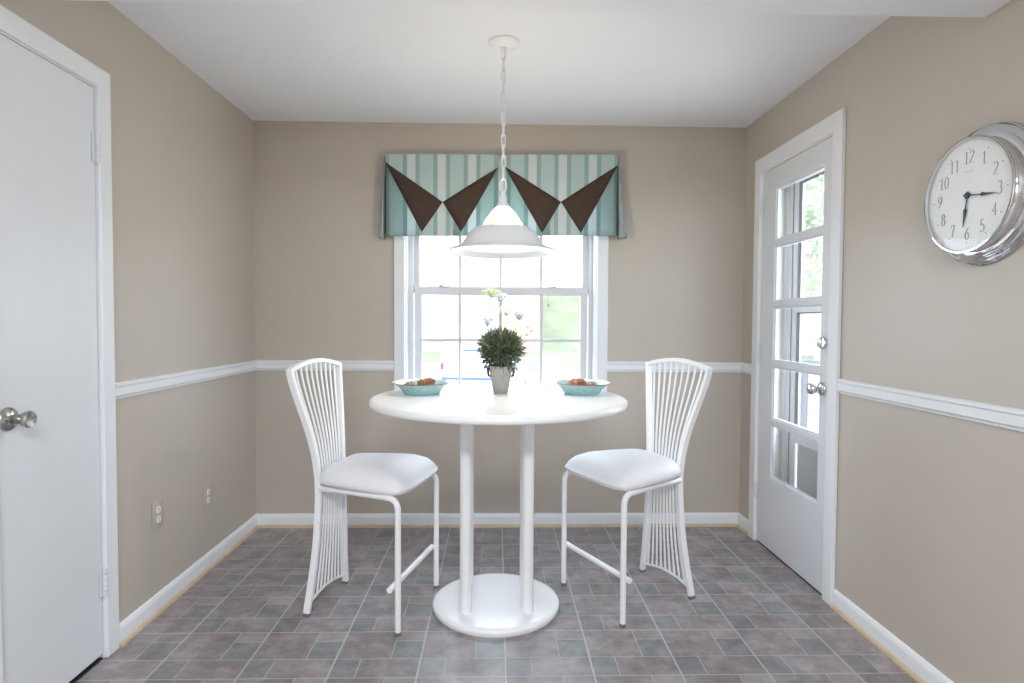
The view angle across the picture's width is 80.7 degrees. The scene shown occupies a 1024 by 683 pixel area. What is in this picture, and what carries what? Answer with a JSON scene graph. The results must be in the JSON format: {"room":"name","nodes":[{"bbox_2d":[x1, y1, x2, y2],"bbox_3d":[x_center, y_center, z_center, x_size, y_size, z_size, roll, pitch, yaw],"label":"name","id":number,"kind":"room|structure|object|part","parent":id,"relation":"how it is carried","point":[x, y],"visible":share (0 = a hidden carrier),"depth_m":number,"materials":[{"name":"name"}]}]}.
{"room":"dining room","nodes":[
{"label":"dining room","id":0,"kind":"room"},
{"bbox_2d":[0,0,255,622],"bbox_3d":[-1.563,0.055,0.493,0.190,2.520,6.261,0,2,-1],"label":"wall","id":1,"kind":"structure","parent":0,"point":[182,152],"depth_m":2.69,"materials":[{"name":"beige paint"}]},
{"bbox_2d":[0,5,119,682],"bbox_3d":[-1.564,0.101,1.968,0.264,2.166,0.607,0,2,-1],"label":"door","id":2,"kind":"structure","parent":1,"relation":"in","point":[59,581],"depth_m":1.98,"materials":[{"name":"white paint"}]},
{"bbox_3d":[-1.456,0.231,1.791,0.056,0.051,0.051,0,2,-1],"label":"knob","id":3,"kind":"part","parent":2,"relation":"part of","materials":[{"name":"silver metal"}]},
{"bbox_2d":[152,498,162,531],"bbox_3d":[-1.520,0.743,2.589,0.009,0.124,0.080,0,2,-1],"label":"wall outlet","id":4,"kind":"object","parent":1,"relation":"attached to","point":[157,506],"visible":1,"depth_m":2.58,"materials":[{"name":"beige plastic"}]},
{"bbox_2d":[156,506,160,512],"bbox_3d":[-1.518,0.722,2.589,0.004,0.029,0.031,0,2,-1],"label":"receptacle","id":5,"kind":"object","parent":4,"relation":"attached to","point":[158,508],"depth_m":2.59,"materials":[{"name":"white plastic"}]},
{"bbox_2d":[115,360,256,398],"bbox_3d":[-1.521,0.166,2.953,0.020,0.063,1.355,0,2,-1],"label":"trim","id":6,"kind":"structure","parent":1,"relation":"attached to","point":[123,389],"depth_m":2.73,"materials":[{"name":"white paint"}]},
{"bbox_2d":[119,514,258,647],"bbox_3d":[-1.524,1.109,2.986,0.025,0.082,1.355,0,2,-1],"label":"baseboard","id":7,"kind":"structure","parent":1,"relation":"attached to","point":[151,609],"depth_m":2.76,"materials":[{"name":"white paint"}]},
{"bbox_2d":[203,482,211,509],"bbox_3d":[-1.532,0.778,3.038,0.009,0.124,0.080,0,2,-1],"label":"wall outlet","id":8,"kind":"object","parent":1,"relation":"attached to","point":[207,489],"visible":1,"depth_m":3.03,"materials":[{"name":"beige plastic"}]},
{"bbox_2d":[75,527,916,682],"bbox_3d":[0.006,1.282,0.575,2.963,0.080,6.261,0,2,-1],"label":"floor","id":9,"kind":"structure","parent":0,"point":[750,618],"depth_m":2.49,"materials":[{"name":"tile"}]},
{"bbox_2d":[286,358,438,636],"bbox_3d":[-0.637,0.623,2.658,0.543,1.088,0.480,1,2,13],"label":"counter chair","id":10,"kind":"object","parent":9,"relation":"on","point":[379,476],"visible":1,"depth_m":2.60,"materials":[{"name":"white metal"}]},
{"bbox_3d":[-0.875,0.635,2.556,0.152,1.046,0.054,-1,3,-41],"label":"leg","id":11,"kind":"part","parent":10,"relation":"part of","materials":[{"name":"white metal"}]},
{"bbox_3d":[-0.883,0.100,2.703,0.029,0.049,0.406,1,2,13],"label":"rail","id":12,"kind":"part","parent":10,"relation":"part of","materials":[{"name":"white metal"}]},
{"bbox_3d":[-0.835,1.108,2.725,0.015,0.038,0.327,1,2,13],"label":"rail","id":13,"kind":"part","parent":10,"relation":"part of","materials":[{"name":"white metal"}]},
{"bbox_3d":[-0.804,0.625,2.865,0.054,1.046,0.152,-1,2,-24],"label":"leg","id":14,"kind":"part","parent":10,"relation":"part of","materials":[{"name":"white metal"}]},
{"bbox_3d":[-0.637,0.886,2.502,0.437,0.548,0.029,1,2,28],"label":"leg","id":15,"kind":"part","parent":10,"relation":"part of","materials":[{"name":"white metal"}]},
{"bbox_3d":[-0.589,0.558,2.651,0.448,0.105,0.451,1,2,13],"label":"seat","id":16,"kind":"part","parent":10,"relation":"part of","materials":[{"name":"white leather"}]},
{"bbox_3d":[-0.562,0.875,2.826,0.437,0.548,0.029,0,2,-2],"label":"leg","id":17,"kind":"part","parent":10,"relation":"part of","materials":[{"name":"white metal"}]},
{"bbox_2d":[369,384,627,637],"bbox_3d":[-0.059,0.705,2.655,1.112,0.930,1.112,0,2,-1],"label":"pedestal table","id":18,"kind":"object","parent":9,"relation":"on","point":[490,605],"visible":0.91,"depth_m":2.51,"materials":[{"name":"white laminate"}]},
{"bbox_2d":[391,379,451,394],"bbox_3d":[-0.409,0.209,2.734,0.279,0.052,0.279,0,2,-1],"label":"bowl","id":19,"kind":"object","parent":18,"relation":"on","point":[415,389],"visible":0.94,"depth_m":2.66,"materials":[{"name":"teal ceramic"}]},
{"bbox_2d":[417,377,435,384],"bbox_3d":[-0.380,0.185,2.711,0.092,0.052,0.049,1,2,30],"label":"bread roll","id":20,"kind":"object","parent":19,"relation":"in","point":[426,381],"visible":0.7,"depth_m":2.69,"materials":[{"name":"brown food"}]},
{"bbox_3d":[-0.194,0.709,2.530,0.049,0.864,0.049,0,2,-1],"label":"leg","id":21,"kind":"part","parent":18,"relation":"part of","materials":[{"name":"white metal"}]},
{"bbox_3d":[-0.200,0.700,2.773,0.049,0.864,0.049,0,2,-1],"label":"leg","id":22,"kind":"part","parent":18,"relation":"part of","materials":[{"name":"white metal"}]},
{"bbox_2d":[473,289,549,393],"bbox_3d":[-0.029,-0.001,2.728,0.314,0.477,0.254,2,2,35],"label":"potted plant","id":23,"kind":"object","parent":18,"relation":"on","point":[498,346],"visible":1,"depth_m":2.71,"materials":[{"name":"green plant"}]},
{"bbox_3d":[-0.051,0.173,2.752,0.114,0.126,0.114,0,2,-1],"label":"pot","id":24,"kind":"part","parent":23,"relation":"part of","materials":[{"name":"white ceramic"}]},
{"bbox_3d":[0.061,0.702,2.780,0.049,0.864,0.049,0,2,-1],"label":"leg","id":25,"kind":"part","parent":18,"relation":"part of","materials":[{"name":"white metal"}]},
{"bbox_3d":[0.068,0.710,2.536,0.049,0.864,0.049,0,2,-1],"label":"leg","id":26,"kind":"part","parent":18,"relation":"part of","materials":[{"name":"white metal"}]},
{"bbox_2d":[552,379,611,394],"bbox_3d":[0.320,0.212,2.773,0.279,0.052,0.279,0,2,-1],"label":"bowl","id":27,"kind":"object","parent":18,"relation":"on","point":[596,389],"visible":0.94,"depth_m":2.70,"materials":[{"name":"teal ceramic"}]},
{"bbox_2d":[566,378,584,384],"bbox_3d":[0.288,0.190,2.753,0.090,0.050,0.047,0,2,-11],"label":"bread roll","id":28,"kind":"object","parent":27,"relation":"in","point":[577,381],"visible":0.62,"depth_m":2.74,"materials":[{"name":"brown food"}]},
{"bbox_2d":[561,358,712,627],"bbox_3d":[0.562,0.625,2.788,0.543,1.088,0.480,-1,2,-28],"label":"counter chair","id":29,"kind":"object","parent":9,"relation":"on","point":[634,471],"visible":1,"depth_m":2.77,"materials":[{"name":"white metal"}]},
{"bbox_3d":[0.450,0.878,2.919,0.437,0.548,0.029,0,2,-13],"label":"leg","id":30,"kind":"part","parent":29,"relation":"part of","materials":[{"name":"white metal"}]},
{"bbox_3d":[0.523,0.561,2.757,0.448,0.105,0.451,-1,2,-28],"label":"seat","id":31,"kind":"part","parent":29,"relation":"part of","materials":[{"name":"white leather"}]},
{"bbox_3d":[0.673,0.628,3.022,0.054,1.046,0.152,1,2,8],"label":"leg","id":32,"kind":"part","parent":29,"relation":"part of","materials":[{"name":"white metal"}]},
{"bbox_3d":[0.608,0.889,2.626,0.437,0.548,0.029,-2,3,-44],"label":"leg","id":33,"kind":"part","parent":29,"relation":"part of","materials":[{"name":"white metal"}]},
{"bbox_3d":[0.739,1.112,2.895,0.015,0.038,0.327,-1,2,-28],"label":"rail","id":34,"kind":"part","parent":29,"relation":"part of","materials":[{"name":"white metal"}]},
{"bbox_3d":[0.794,0.104,2.887,0.029,0.049,0.406,-1,2,-28],"label":"rail","id":35,"kind":"part","parent":29,"relation":"part of","materials":[{"name":"white metal"}]},
{"bbox_3d":[0.824,0.639,2.743,0.152,1.046,0.054,1,2,25],"label":"leg","id":36,"kind":"part","parent":29,"relation":"part of","materials":[{"name":"white metal"}]},
{"bbox_2d":[107,1,889,127],"bbox_3d":[0.021,-1.247,0.489,3.343,0.100,6.641,0,2,-1],"label":"ceiling","id":37,"kind":"structure","parent":0,"point":[272,62],"depth_m":2.73,"materials":[{"name":"white paint"}]},
{"bbox_2d":[445,35,559,258],"bbox_3d":[-0.037,-0.824,2.568,0.495,0.887,0.495,0,2,-1],"label":"pendant lamp","id":38,"kind":"object","parent":37,"relation":"hanging from","point":[491,240],"visible":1,"depth_m":2.54,"materials":[{"name":"white metal"}]},
{"bbox_3d":[-0.040,-0.437,2.581,0.495,0.113,0.495,0,2,-1],"label":"lamp shade","id":39,"kind":"part","parent":38,"relation":"part of","materials":[{"name":"white glass"}]},
{"bbox_3d":[-0.037,-0.935,2.564,0.009,0.614,0.009,0,2,-1],"label":"cord","id":40,"kind":"part","parent":38,"relation":"part of","materials":[{"name":"white metal"}]},
{"bbox_3d":[-0.036,-0.969,2.563,0.016,0.565,0.017,1,2,23],"label":"chain","id":41,"kind":"part","parent":38,"relation":"part of","materials":[{"name":"white metal"}]},
{"bbox_2d":[89,0,1012,17],"bbox_3d":[-0.009,-1.119,1.645,2.963,0.232,0.364,0,2,-1],"label":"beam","id":42,"kind":"structure","parent":37,"relation":"attached to","point":[924,8],"depth_m":1.80,"materials":[{"name":"white paint"}]},
{"bbox_2d":[253,121,745,513],"bbox_3d":[-0.069,-0.048,3.756,3.343,2.520,0.190,0,2,-1],"label":"wall","id":43,"kind":"structure","parent":0,"point":[324,272],"depth_m":3.66,"materials":[{"name":"beige paint"}]},
{"bbox_2d":[256,360,393,370],"bbox_3d":[-1.130,0.145,3.631,0.836,0.063,0.020,0,2,-1],"label":"trim","id":44,"kind":"structure","parent":43,"relation":"attached to","point":[262,365],"depth_m":3.63,"materials":[{"name":"white paint"}]},
{"bbox_2d":[257,513,737,527],"bbox_3d":[-0.073,1.094,3.688,2.963,0.082,0.025,0,2,-1],"label":"baseboard","id":45,"kind":"structure","parent":43,"relation":"attached to","point":[291,520],"depth_m":3.69,"materials":[{"name":"white paint"}]},
{"bbox_3d":[-0.073,1.126,3.682,2.935,0.018,0.011,0,2,-1],"label":"shoe molding","id":46,"kind":"part","parent":45,"relation":"part of","materials":[{"name":"beige wood"}]},
{"bbox_2d":[394,236,608,391],"bbox_3d":[-0.065,-0.334,3.719,1.339,1.405,0.245,0,2,-1],"label":"window","id":47,"kind":"structure","parent":43,"relation":"in","point":[408,292],"depth_m":3.77,"materials":[{"name":"white paint"}]},
{"bbox_3d":[-0.065,-0.623,3.813,1.110,0.641,0.026,0,2,-1],"label":"sash","id":48,"kind":"part","parent":47,"relation":"part of","materials":[{"name":"white plastic"}]},
{"bbox_3d":[-0.068,-0.013,3.804,1.086,0.653,0.026,0,2,-1],"label":"sash","id":49,"kind":"part","parent":47,"relation":"part of","materials":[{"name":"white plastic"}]},
{"bbox_2d":[379,154,626,238],"bbox_3d":[-0.050,-0.853,3.571,1.466,0.493,0.125,0,2,-1],"label":"window valance","id":50,"kind":"object","parent":43,"relation":"attached to","point":[423,194],"visible":0.98,"depth_m":3.52,"materials":[{"name":"teal fabric"}]},
{"bbox_2d":[607,361,740,371],"bbox_3d":[0.997,0.156,3.685,0.834,0.063,0.020,0,2,-1],"label":"trim","id":51,"kind":"structure","parent":43,"relation":"attached to","point":[612,366],"depth_m":3.68,"materials":[{"name":"white paint"}]},
{"bbox_2d":[739,0,1023,682],"bbox_3d":[1.589,0.071,0.574,0.190,2.520,6.261,0,2,-1],"label":"wall","id":52,"kind":"structure","parent":0,"point":[930,515],"depth_m":2.14,"materials":[{"name":"beige paint"}]},
{"bbox_2d":[737,513,747,535],"bbox_3d":[1.397,1.104,3.648,0.025,0.082,0.179,0,2,-1],"label":"baseboard","id":53,"kind":"structure","parent":52,"relation":"attached to","point":[742,525],"depth_m":3.64,"materials":[{"name":"white paint"}]},
{"bbox_3d":[1.390,1.136,3.642,0.011,0.018,0.165,0,2,-1],"label":"shoe molding","id":54,"kind":"part","parent":53,"relation":"part of","materials":[{"name":"beige wood"}]},
{"bbox_2d":[740,362,750,373],"bbox_3d":[1.405,0.161,3.616,0.020,0.063,0.179,0,2,-1],"label":"trim","id":55,"kind":"structure","parent":52,"relation":"attached to","point":[744,367],"depth_m":3.61,"materials":[{"name":"white paint"}]},
{"bbox_2d":[748,108,845,605],"bbox_3d":[1.506,0.070,3.083,0.288,2.190,0.880,0,2,-1],"label":"door","id":56,"kind":"structure","parent":52,"relation":"in","point":[799,529],"depth_m":3.04,"materials":[{"name":"white paint"}]},
{"bbox_2d":[780,169,824,499],"bbox_3d":[1.572,0.116,3.089,0.044,2.082,0.722,0,2,-1],"label":"door","id":57,"kind":"structure","parent":56,"relation":"attached to","point":[798,455],"depth_m":3.32,"materials":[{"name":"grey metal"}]},
{"bbox_3d":[1.578,0.808,3.084,0.010,0.475,0.477,0,2,-1],"label":"kick panel","id":58,"kind":"part","parent":57,"relation":"part of","materials":[{"name":"glass"}]},
{"bbox_3d":[1.394,0.219,2.790,0.052,0.055,0.055,0,2,-1],"label":"knob","id":59,"kind":"part","parent":56,"relation":"part of","materials":[{"name":"silver metal"}]},
{"bbox_2d":[830,589,953,682],"bbox_3d":[1.488,1.227,0.078,0.025,0.082,5.197,0,2,-1],"label":"baseboard","id":60,"kind":"structure","parent":52,"relation":"attached to","point":[907,659],"depth_m":2.30,"materials":[{"name":"white paint"}]},
{"bbox_3d":[1.481,1.259,0.079,0.011,0.018,5.197,0,2,-1],"label":"shoe molding","id":61,"kind":"part","parent":60,"relation":"part of","materials":[{"name":"beige wood"}]},
{"bbox_2d":[836,379,1023,431],"bbox_3d":[1.496,0.283,0.046,0.020,0.063,5.197,0,2,-1],"label":"trim","id":62,"kind":"structure","parent":52,"relation":"attached to","point":[985,413],"depth_m":2.02,"materials":[{"name":"white paint"}]},
{"bbox_2d":[924,122,1023,265],"bbox_3d":[1.430,-0.451,1.861,0.067,0.430,0.430,0,2,-1],"label":"wall clock","id":63,"kind":"object","parent":52,"relation":"attached to","point":[974,202],"visible":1,"depth_m":1.82,"materials":[{"name":"silver metal"}]},
{"label":"outside","id":64,"kind":"structure","parent":0,"visible":0},
{"bbox_2d":[422,296,813,370],"bbox_3d":[3.102,-1.815,53.215,88.900,4.850,48.300,0,2,-1],"label":"lawn","id":65,"kind":"structure","parent":64,"point":[561,319],"depth_m":42.05,"materials":[{"name":"green plant"}]},
{"bbox_2d":[420,236,539,351],"bbox_3d":[-7.653,-7.388,44.593,19.700,16.850,10.800,0,2,-1],"label":"sky","id":66,"kind":"structure","parent":65,"relation":"on","point":[437,267],"depth_m":39.88,"materials":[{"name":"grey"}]},
{"bbox_3d":[-5.000,-3.380,39.787,1.060,1.160,0.006,0,2,-1],"label":"pane","id":67,"kind":"part","parent":66,"relation":"part of","materials":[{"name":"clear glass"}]},
{"bbox_3d":[-5.016,-0.682,39.879,1.060,1.160,0.006,0,2,-1],"label":"pane","id":68,"kind":"part","parent":66,"relation":"part of","materials":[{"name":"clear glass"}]},
{"bbox_3d":[-1.301,-3.361,39.881,1.060,1.160,0.006,0,2,-1],"label":"pane","id":69,"kind":"part","parent":66,"relation":"part of","materials":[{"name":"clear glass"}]},
{"bbox_3d":[-1.317,-0.663,39.973,1.060,1.160,0.006,0,2,-1],"label":"pane","id":70,"kind":"part","parent":66,"relation":"part of","materials":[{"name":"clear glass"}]},
{"bbox_2d":[801,239,818,354],"bbox_3d":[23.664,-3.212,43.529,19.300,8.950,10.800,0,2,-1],"label":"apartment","id":71,"kind":"structure","parent":65,"relation":"on","point":[808,320],"depth_m":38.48,"materials":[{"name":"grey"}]},
{"bbox_3d":[19.312,-0.539,38.499,0.990,1.160,0.006,0,2,-1],"label":"pane","id":72,"kind":"part","parent":71,"relation":"part of","materials":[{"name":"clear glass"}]},
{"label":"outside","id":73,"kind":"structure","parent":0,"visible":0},
{"bbox_3d":[4.745,2.942,-10.113,89.000,0.288,39.351,0,2,-1],"label":"yard","id":74,"kind":"structure","parent":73,"visible":0},
{"bbox_3d":[3.027,1.813,4.443,2.902,1.130,4.000,0,2,-1],"label":"porch","id":75,"kind":"object","parent":74,"relation":"on","visible":0},
{"bbox_2d":[800,360,819,428],"bbox_3d":[3.083,0.690,5.857,2.430,1.020,0.080,0,2,-1],"label":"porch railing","id":76,"kind":"object","parent":75,"relation":"on","point":[804,377],"visible":0.02,"depth_m":5.82,"materials":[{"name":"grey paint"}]},
{"bbox_3d":[2.828,0.708,5.851,0.064,0.980,0.060,0,2,-1],"label":"post","id":77,"kind":"part","parent":76,"relation":"part of","materials":[{"name":"grey paint"}]},
{"bbox_3d":[3.086,0.200,5.840,2.430,0.040,0.080,0,2,-1],"label":"rail","id":78,"kind":"part","parent":76,"relation":"part of","materials":[{"name":"grey paint"}]},
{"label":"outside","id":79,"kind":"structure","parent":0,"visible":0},
{"bbox_2d":[422,371,818,432],"bbox_3d":[3.998,1.929,19.360,89.000,0.290,19.649,0,2,-1],"label":"road","id":80,"kind":"structure","parent":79,"point":[548,377],"depth_m":25.15,"materials":[{"name":"white"}]},
{"bbox_2d":[439,345,527,384],"bbox_3d":[-0.667,0.955,17.216,1.908,1.728,4.559,1,2,7],"label":"parked car","id":81,"kind":"object","parent":80,"relation":"on","point":[472,372],"visible":0.3,"depth_m":15.12,"materials":[{"name":"silver metal"}]},
{"bbox_2d":[803,174,823,396],"bbox_3d":[10.791,-2.744,20.225,7.278,9.463,5.121,2,3,45],"label":"leafy tree","id":82,"kind":"object","parent":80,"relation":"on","point":[813,275],"visible":0.12,"depth_m":19.66,"materials":[{"name":"green plant"}]},
{"bbox_3d":[10.800,-4.262,20.173,7.278,6.425,5.121,2,3,45],"label":"crown","id":83,"kind":"part","parent":82,"relation":"part of","materials":[{"name":"green plant"}]}
]}

